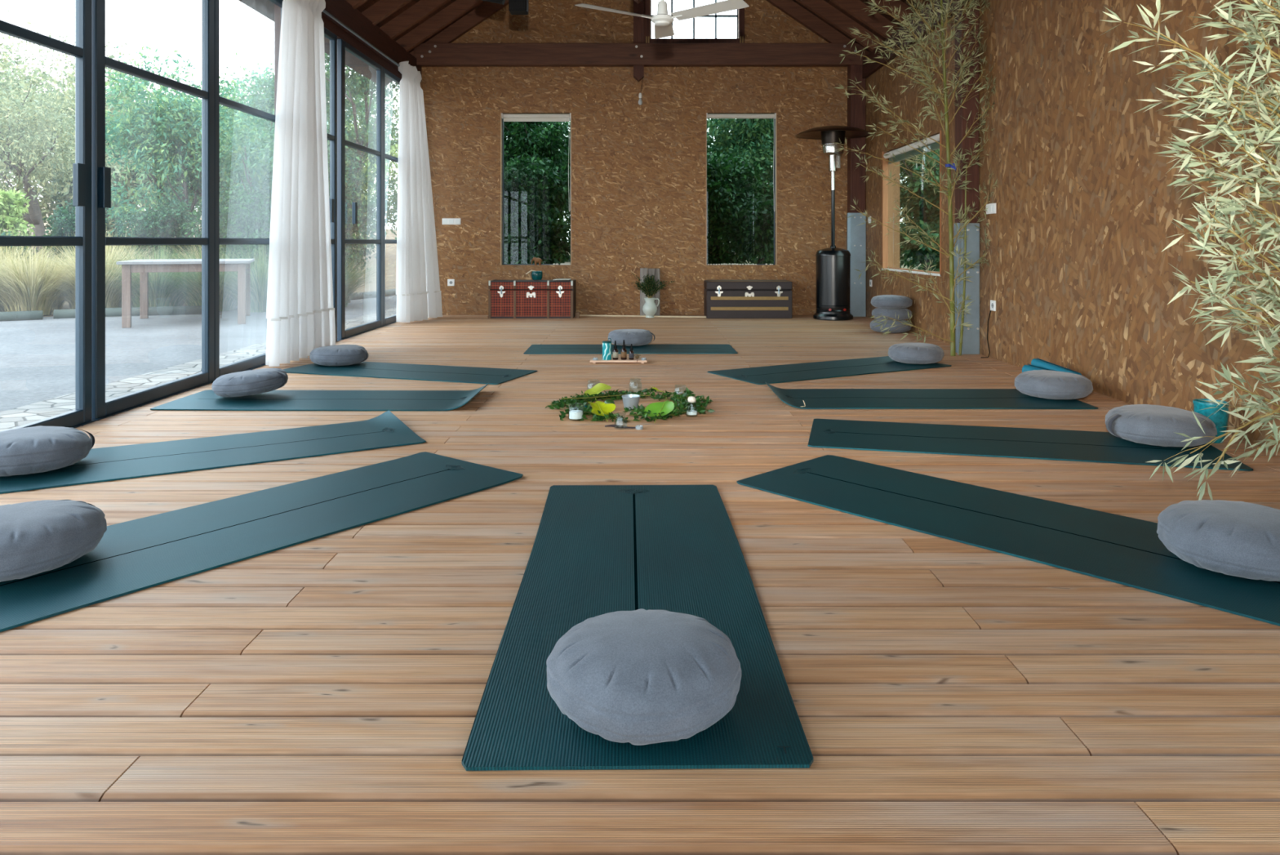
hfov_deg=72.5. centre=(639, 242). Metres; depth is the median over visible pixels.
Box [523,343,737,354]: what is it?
yoga mat
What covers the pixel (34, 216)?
tree
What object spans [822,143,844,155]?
burner
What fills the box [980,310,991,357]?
power cable
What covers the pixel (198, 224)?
shrub
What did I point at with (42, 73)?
tree
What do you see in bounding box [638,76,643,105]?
pendant bulb
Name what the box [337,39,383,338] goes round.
door
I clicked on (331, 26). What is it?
trim
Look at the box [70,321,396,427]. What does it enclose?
trim
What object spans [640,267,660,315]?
plank
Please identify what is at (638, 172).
wall
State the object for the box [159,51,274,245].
feathery tree
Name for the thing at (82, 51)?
door
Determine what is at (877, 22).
rafter
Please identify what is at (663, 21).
ceiling fan
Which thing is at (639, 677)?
cushion
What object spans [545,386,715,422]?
leaf garland
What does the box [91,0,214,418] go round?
door
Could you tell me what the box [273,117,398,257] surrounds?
tree
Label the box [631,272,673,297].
bunch
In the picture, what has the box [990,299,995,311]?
wall socket
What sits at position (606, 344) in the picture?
tin
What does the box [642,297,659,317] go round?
jug
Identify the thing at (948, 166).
bamboo
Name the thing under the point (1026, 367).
rolled mat
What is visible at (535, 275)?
lidded pot
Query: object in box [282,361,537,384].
yoga mat
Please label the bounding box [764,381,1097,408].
yoga mat
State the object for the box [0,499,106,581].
cushion
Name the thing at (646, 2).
window
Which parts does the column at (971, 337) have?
timber post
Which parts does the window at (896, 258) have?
sill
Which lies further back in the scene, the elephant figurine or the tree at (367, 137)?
the tree at (367, 137)
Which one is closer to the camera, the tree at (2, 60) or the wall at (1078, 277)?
the wall at (1078, 277)
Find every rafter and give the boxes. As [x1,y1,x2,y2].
[345,0,368,9]
[361,0,412,25]
[379,0,450,39]
[395,0,483,52]
[410,0,508,56]
[765,0,869,56]
[795,0,884,51]
[829,0,899,39]
[867,0,916,23]
[911,0,929,8]
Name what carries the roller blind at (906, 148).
attached to the window at (896, 258)
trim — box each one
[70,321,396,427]
[321,14,401,79]
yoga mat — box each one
[0,409,426,493]
[0,451,523,631]
[150,382,488,410]
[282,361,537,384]
[461,484,813,770]
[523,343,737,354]
[706,355,951,384]
[736,454,1279,626]
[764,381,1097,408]
[808,418,1253,471]
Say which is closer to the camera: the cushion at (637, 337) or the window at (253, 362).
the window at (253, 362)
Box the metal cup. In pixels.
[622,394,639,411]
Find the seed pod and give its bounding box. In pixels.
[604,424,635,428]
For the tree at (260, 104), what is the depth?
15.13 m
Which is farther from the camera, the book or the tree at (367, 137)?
the tree at (367, 137)
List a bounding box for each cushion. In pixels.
[0,425,94,475]
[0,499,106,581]
[211,368,288,396]
[309,344,368,365]
[546,608,741,745]
[608,328,655,346]
[870,319,911,333]
[871,294,912,308]
[871,307,911,319]
[888,342,944,364]
[1014,369,1093,399]
[1105,404,1217,446]
[1156,499,1279,581]
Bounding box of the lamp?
[480,0,505,4]
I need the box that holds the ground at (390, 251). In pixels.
[0,203,396,316]
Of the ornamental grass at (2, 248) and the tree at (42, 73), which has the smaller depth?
the ornamental grass at (2, 248)
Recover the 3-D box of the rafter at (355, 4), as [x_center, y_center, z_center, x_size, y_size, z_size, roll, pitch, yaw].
[-1.525,-3.333,8.720,3.050,2.259,0.080,0,0,0]
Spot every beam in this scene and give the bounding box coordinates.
[321,0,422,82]
[862,0,955,79]
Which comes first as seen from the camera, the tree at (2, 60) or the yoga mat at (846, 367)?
the yoga mat at (846, 367)
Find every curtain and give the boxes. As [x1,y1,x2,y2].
[265,0,335,366]
[395,61,442,322]
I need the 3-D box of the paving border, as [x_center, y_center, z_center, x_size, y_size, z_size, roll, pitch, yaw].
[-3.435,1.054,7.000,0.830,0.062,26.000,0,0,0]
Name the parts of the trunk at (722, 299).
lid, catch plate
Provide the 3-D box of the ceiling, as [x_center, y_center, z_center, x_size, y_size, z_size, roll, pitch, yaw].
[0.000,-3.307,3.150,7.000,2.410,17.500,0,0,0]
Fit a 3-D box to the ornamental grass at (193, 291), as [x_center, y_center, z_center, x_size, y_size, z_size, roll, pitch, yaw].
[-6.490,0.492,13.320,2.773,1.085,2.734,0,0,-44]
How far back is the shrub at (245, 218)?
13.56 m
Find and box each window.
[214,0,283,379]
[382,66,400,324]
[500,112,571,265]
[644,0,744,43]
[706,112,777,265]
[881,129,941,275]
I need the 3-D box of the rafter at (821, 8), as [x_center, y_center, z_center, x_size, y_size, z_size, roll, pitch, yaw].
[1.525,-3.333,10.700,3.050,2.259,0.080,0,0,0]
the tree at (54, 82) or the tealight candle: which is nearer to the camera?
the tealight candle
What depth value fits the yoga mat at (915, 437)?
4.11 m
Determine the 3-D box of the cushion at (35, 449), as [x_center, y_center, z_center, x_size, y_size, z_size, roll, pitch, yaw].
[-2.556,0.871,3.656,0.446,0.151,0.448,0,0,9]
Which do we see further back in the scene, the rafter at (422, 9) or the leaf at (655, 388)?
the rafter at (422, 9)
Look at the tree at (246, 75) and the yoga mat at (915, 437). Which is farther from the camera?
the tree at (246, 75)
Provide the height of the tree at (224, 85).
6.240 m
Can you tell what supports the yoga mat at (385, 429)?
on the floor
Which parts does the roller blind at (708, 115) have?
chain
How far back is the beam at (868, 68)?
9.73 m
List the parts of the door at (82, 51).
handle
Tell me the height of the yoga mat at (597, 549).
0.011 m
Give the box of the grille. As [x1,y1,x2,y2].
[510,0,524,8]
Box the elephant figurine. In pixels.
[531,257,542,265]
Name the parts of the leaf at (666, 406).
blade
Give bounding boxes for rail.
[322,9,421,81]
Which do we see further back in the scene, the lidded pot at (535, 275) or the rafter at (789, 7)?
the rafter at (789, 7)
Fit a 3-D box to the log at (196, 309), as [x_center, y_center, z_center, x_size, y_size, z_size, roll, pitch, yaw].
[-7.136,0.985,12.249,1.820,0.140,0.187,0,0,-24]
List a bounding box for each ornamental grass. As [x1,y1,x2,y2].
[0,233,173,309]
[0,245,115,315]
[0,248,64,297]
[105,244,201,306]
[136,244,266,311]
[146,236,262,274]
[180,236,351,312]
[266,245,395,306]
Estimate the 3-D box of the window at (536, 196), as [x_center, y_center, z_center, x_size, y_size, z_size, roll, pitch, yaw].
[-1.363,-0.697,11.523,0.926,1.997,0.154,0,0,0]
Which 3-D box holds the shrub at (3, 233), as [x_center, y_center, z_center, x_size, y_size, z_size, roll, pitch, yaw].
[-10.499,0.390,14.042,1.483,1.251,1.161,0,0,-35]
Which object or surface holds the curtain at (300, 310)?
hanging from the rail
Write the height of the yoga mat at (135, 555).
0.013 m
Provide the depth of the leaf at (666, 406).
4.71 m
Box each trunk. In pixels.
[488,279,576,318]
[703,280,791,318]
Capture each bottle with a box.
[612,340,617,359]
[621,339,626,359]
[628,343,634,359]
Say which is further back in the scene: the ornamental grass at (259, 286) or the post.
the ornamental grass at (259, 286)
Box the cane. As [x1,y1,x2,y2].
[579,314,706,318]
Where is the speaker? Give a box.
[508,0,528,14]
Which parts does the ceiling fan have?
blade, blade, blade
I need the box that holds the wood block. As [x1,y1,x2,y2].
[575,311,579,318]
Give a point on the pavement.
(37, 357)
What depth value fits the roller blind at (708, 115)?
11.48 m
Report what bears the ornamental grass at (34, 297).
on the ground at (390, 251)
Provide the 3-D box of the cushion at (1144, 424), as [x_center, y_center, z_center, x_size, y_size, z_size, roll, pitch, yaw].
[2.462,0.871,4.159,0.481,0.151,0.457,0,0,0]
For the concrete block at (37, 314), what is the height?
0.140 m
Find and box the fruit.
[604,399,614,404]
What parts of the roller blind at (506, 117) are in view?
chain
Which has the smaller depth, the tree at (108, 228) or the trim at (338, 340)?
the trim at (338, 340)
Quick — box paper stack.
[553,278,571,279]
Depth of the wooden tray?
6.88 m
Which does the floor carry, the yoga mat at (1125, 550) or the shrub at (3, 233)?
the yoga mat at (1125, 550)
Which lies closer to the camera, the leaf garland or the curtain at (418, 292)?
the leaf garland
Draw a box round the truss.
[413,0,864,81]
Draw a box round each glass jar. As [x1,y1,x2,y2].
[568,405,583,418]
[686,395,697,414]
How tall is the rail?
0.026 m
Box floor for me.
[0,315,1279,854]
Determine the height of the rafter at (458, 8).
2.259 m
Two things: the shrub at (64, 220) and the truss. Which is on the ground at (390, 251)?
the shrub at (64, 220)
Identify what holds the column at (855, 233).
on the floor
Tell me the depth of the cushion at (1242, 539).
2.47 m
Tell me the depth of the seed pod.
4.50 m
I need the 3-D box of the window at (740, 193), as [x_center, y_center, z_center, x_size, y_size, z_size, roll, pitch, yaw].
[1.329,-0.697,11.523,0.927,1.997,0.154,0,0,0]
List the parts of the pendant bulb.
bulb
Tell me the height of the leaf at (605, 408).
0.097 m
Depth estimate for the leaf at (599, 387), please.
5.27 m
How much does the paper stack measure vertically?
0.013 m
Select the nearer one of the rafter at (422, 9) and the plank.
the rafter at (422, 9)
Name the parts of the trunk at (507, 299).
catch plate, lid, catch plate, catch plate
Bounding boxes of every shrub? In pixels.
[0,231,42,262]
[39,200,108,265]
[108,195,199,259]
[158,200,246,258]
[182,178,271,274]
[328,160,376,274]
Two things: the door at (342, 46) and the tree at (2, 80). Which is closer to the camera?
the door at (342, 46)
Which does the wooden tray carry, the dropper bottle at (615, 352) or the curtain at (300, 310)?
the dropper bottle at (615, 352)
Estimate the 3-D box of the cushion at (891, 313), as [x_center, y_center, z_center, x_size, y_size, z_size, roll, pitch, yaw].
[2.674,0.760,9.277,0.412,0.126,0.412,0,0,20]
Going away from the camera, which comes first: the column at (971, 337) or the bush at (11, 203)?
the column at (971, 337)
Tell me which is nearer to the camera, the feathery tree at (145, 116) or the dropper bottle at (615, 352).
the dropper bottle at (615, 352)
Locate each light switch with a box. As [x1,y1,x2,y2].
[442,217,461,224]
[986,203,996,213]
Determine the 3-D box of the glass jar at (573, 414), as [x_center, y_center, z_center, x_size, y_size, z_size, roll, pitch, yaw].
[-0.344,0.910,4.689,0.082,0.085,0.082,0,0,0]
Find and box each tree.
[0,8,141,266]
[0,33,64,182]
[0,53,67,235]
[0,69,36,191]
[0,76,166,259]
[1,52,197,249]
[35,72,271,253]
[105,44,248,250]
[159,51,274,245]
[191,84,266,227]
[193,66,358,256]
[198,59,394,204]
[240,53,399,302]
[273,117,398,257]
[345,80,399,239]
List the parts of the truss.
king post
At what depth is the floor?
2.02 m
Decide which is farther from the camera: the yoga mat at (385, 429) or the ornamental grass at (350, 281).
the ornamental grass at (350, 281)
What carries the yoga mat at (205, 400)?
on the floor
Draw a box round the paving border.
[0,306,396,431]
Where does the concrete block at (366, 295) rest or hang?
on the pavement
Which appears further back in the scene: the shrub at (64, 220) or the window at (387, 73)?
the shrub at (64, 220)
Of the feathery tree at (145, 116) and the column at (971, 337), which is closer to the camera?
the column at (971, 337)
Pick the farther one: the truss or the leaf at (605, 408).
the truss
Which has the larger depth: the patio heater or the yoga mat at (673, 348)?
the patio heater
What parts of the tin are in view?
tin lid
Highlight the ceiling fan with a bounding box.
[575,0,749,39]
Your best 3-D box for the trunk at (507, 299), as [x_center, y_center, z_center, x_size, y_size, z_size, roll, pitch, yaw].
[-1.369,0.719,11.158,1.070,0.472,0.464,0,0,0]
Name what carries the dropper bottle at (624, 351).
on the wooden tray
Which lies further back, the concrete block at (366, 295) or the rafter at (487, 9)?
the concrete block at (366, 295)
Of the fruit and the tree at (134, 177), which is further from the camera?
the tree at (134, 177)
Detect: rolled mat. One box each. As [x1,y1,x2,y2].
[1022,364,1053,372]
[1031,357,1081,374]
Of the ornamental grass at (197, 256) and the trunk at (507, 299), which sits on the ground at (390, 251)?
the ornamental grass at (197, 256)
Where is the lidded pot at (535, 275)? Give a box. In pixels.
[531,271,542,279]
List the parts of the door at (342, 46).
handle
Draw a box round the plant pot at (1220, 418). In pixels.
[1192,398,1229,443]
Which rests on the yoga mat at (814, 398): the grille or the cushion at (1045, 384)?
the cushion at (1045, 384)
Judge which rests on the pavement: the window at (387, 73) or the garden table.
the garden table
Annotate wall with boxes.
[420,0,847,315]
[865,0,1279,453]
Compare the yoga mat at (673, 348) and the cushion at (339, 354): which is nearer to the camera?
the cushion at (339, 354)
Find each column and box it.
[846,65,866,316]
[953,0,979,354]
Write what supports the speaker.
hanging from the truss
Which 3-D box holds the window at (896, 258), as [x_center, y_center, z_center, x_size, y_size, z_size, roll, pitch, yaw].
[2.988,-0.374,9.420,0.204,1.406,2.024,0,0,0]
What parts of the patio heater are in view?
reflector dish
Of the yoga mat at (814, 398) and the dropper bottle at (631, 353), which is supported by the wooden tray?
the dropper bottle at (631, 353)
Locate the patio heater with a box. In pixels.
[795,125,871,320]
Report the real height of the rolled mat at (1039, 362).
0.106 m
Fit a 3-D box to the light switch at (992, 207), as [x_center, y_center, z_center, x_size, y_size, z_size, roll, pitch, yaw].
[2.892,-0.275,7.200,0.016,0.085,0.190,0,0,0]
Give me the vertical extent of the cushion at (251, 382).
0.155 m
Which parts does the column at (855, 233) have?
timber post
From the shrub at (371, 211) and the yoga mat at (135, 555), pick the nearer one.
the yoga mat at (135, 555)
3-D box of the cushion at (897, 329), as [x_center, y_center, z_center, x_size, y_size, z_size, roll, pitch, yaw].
[2.654,0.887,9.272,0.427,0.136,0.426,0,0,-10]
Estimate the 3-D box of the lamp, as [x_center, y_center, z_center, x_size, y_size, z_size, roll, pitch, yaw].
[-1.264,-2.150,7.400,0.250,0.279,0.166,0,0,0]
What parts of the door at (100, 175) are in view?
handle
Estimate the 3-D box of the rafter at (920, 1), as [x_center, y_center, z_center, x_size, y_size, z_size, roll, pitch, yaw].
[1.525,-3.333,8.720,3.050,2.259,0.080,0,0,0]
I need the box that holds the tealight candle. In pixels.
[635,424,643,429]
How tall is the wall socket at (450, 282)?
0.088 m
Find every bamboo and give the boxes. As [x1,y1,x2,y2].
[833,0,997,355]
[1101,0,1279,500]
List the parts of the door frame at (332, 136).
handle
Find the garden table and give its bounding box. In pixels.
[115,258,254,328]
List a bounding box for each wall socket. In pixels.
[447,279,454,285]
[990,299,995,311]
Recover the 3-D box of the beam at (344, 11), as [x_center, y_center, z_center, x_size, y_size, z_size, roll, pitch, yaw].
[-2.945,-2.225,2.925,0.170,0.260,17.050,0,0,0]
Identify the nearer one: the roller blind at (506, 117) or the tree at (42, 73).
the roller blind at (506, 117)
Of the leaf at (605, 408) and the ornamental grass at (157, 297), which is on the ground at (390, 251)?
the ornamental grass at (157, 297)
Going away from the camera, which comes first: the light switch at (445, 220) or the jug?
the jug
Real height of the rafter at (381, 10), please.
2.259 m
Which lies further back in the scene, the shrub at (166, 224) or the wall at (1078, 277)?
the shrub at (166, 224)
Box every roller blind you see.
[501,113,570,210]
[706,113,776,210]
[883,133,939,158]
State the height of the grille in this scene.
0.220 m
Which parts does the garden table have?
leg, leg, leg, leg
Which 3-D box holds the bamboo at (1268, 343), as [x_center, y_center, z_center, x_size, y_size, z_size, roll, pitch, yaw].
[2.170,-0.563,3.019,1.122,3.033,0.770,0,0,22]
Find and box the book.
[560,262,570,265]
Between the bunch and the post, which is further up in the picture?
the post
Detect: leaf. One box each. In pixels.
[584,382,611,395]
[588,398,615,420]
[644,396,674,422]
[648,386,663,391]
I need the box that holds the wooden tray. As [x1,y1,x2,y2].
[590,358,647,363]
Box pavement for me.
[0,294,396,412]
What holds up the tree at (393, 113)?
on the ground at (390, 251)
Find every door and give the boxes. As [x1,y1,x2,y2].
[0,0,91,431]
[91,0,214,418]
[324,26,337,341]
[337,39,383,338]
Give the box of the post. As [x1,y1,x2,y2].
[274,4,280,131]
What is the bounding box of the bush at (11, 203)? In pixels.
[0,186,35,257]
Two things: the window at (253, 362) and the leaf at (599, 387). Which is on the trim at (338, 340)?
the window at (253, 362)
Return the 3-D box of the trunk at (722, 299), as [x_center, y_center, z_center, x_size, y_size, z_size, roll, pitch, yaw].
[1.370,0.723,11.149,1.070,0.465,0.482,0,0,0]
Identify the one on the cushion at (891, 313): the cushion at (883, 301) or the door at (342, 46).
the cushion at (883, 301)
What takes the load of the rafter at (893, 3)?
attached to the ceiling
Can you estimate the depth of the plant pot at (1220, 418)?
4.14 m
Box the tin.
[602,337,611,359]
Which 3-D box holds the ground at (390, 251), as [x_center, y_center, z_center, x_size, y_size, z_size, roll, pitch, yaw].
[-15.000,-1.520,27.500,90.000,5.134,85.000,0,0,0]
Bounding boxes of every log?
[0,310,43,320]
[53,305,201,318]
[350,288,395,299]
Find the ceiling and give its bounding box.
[238,0,919,86]

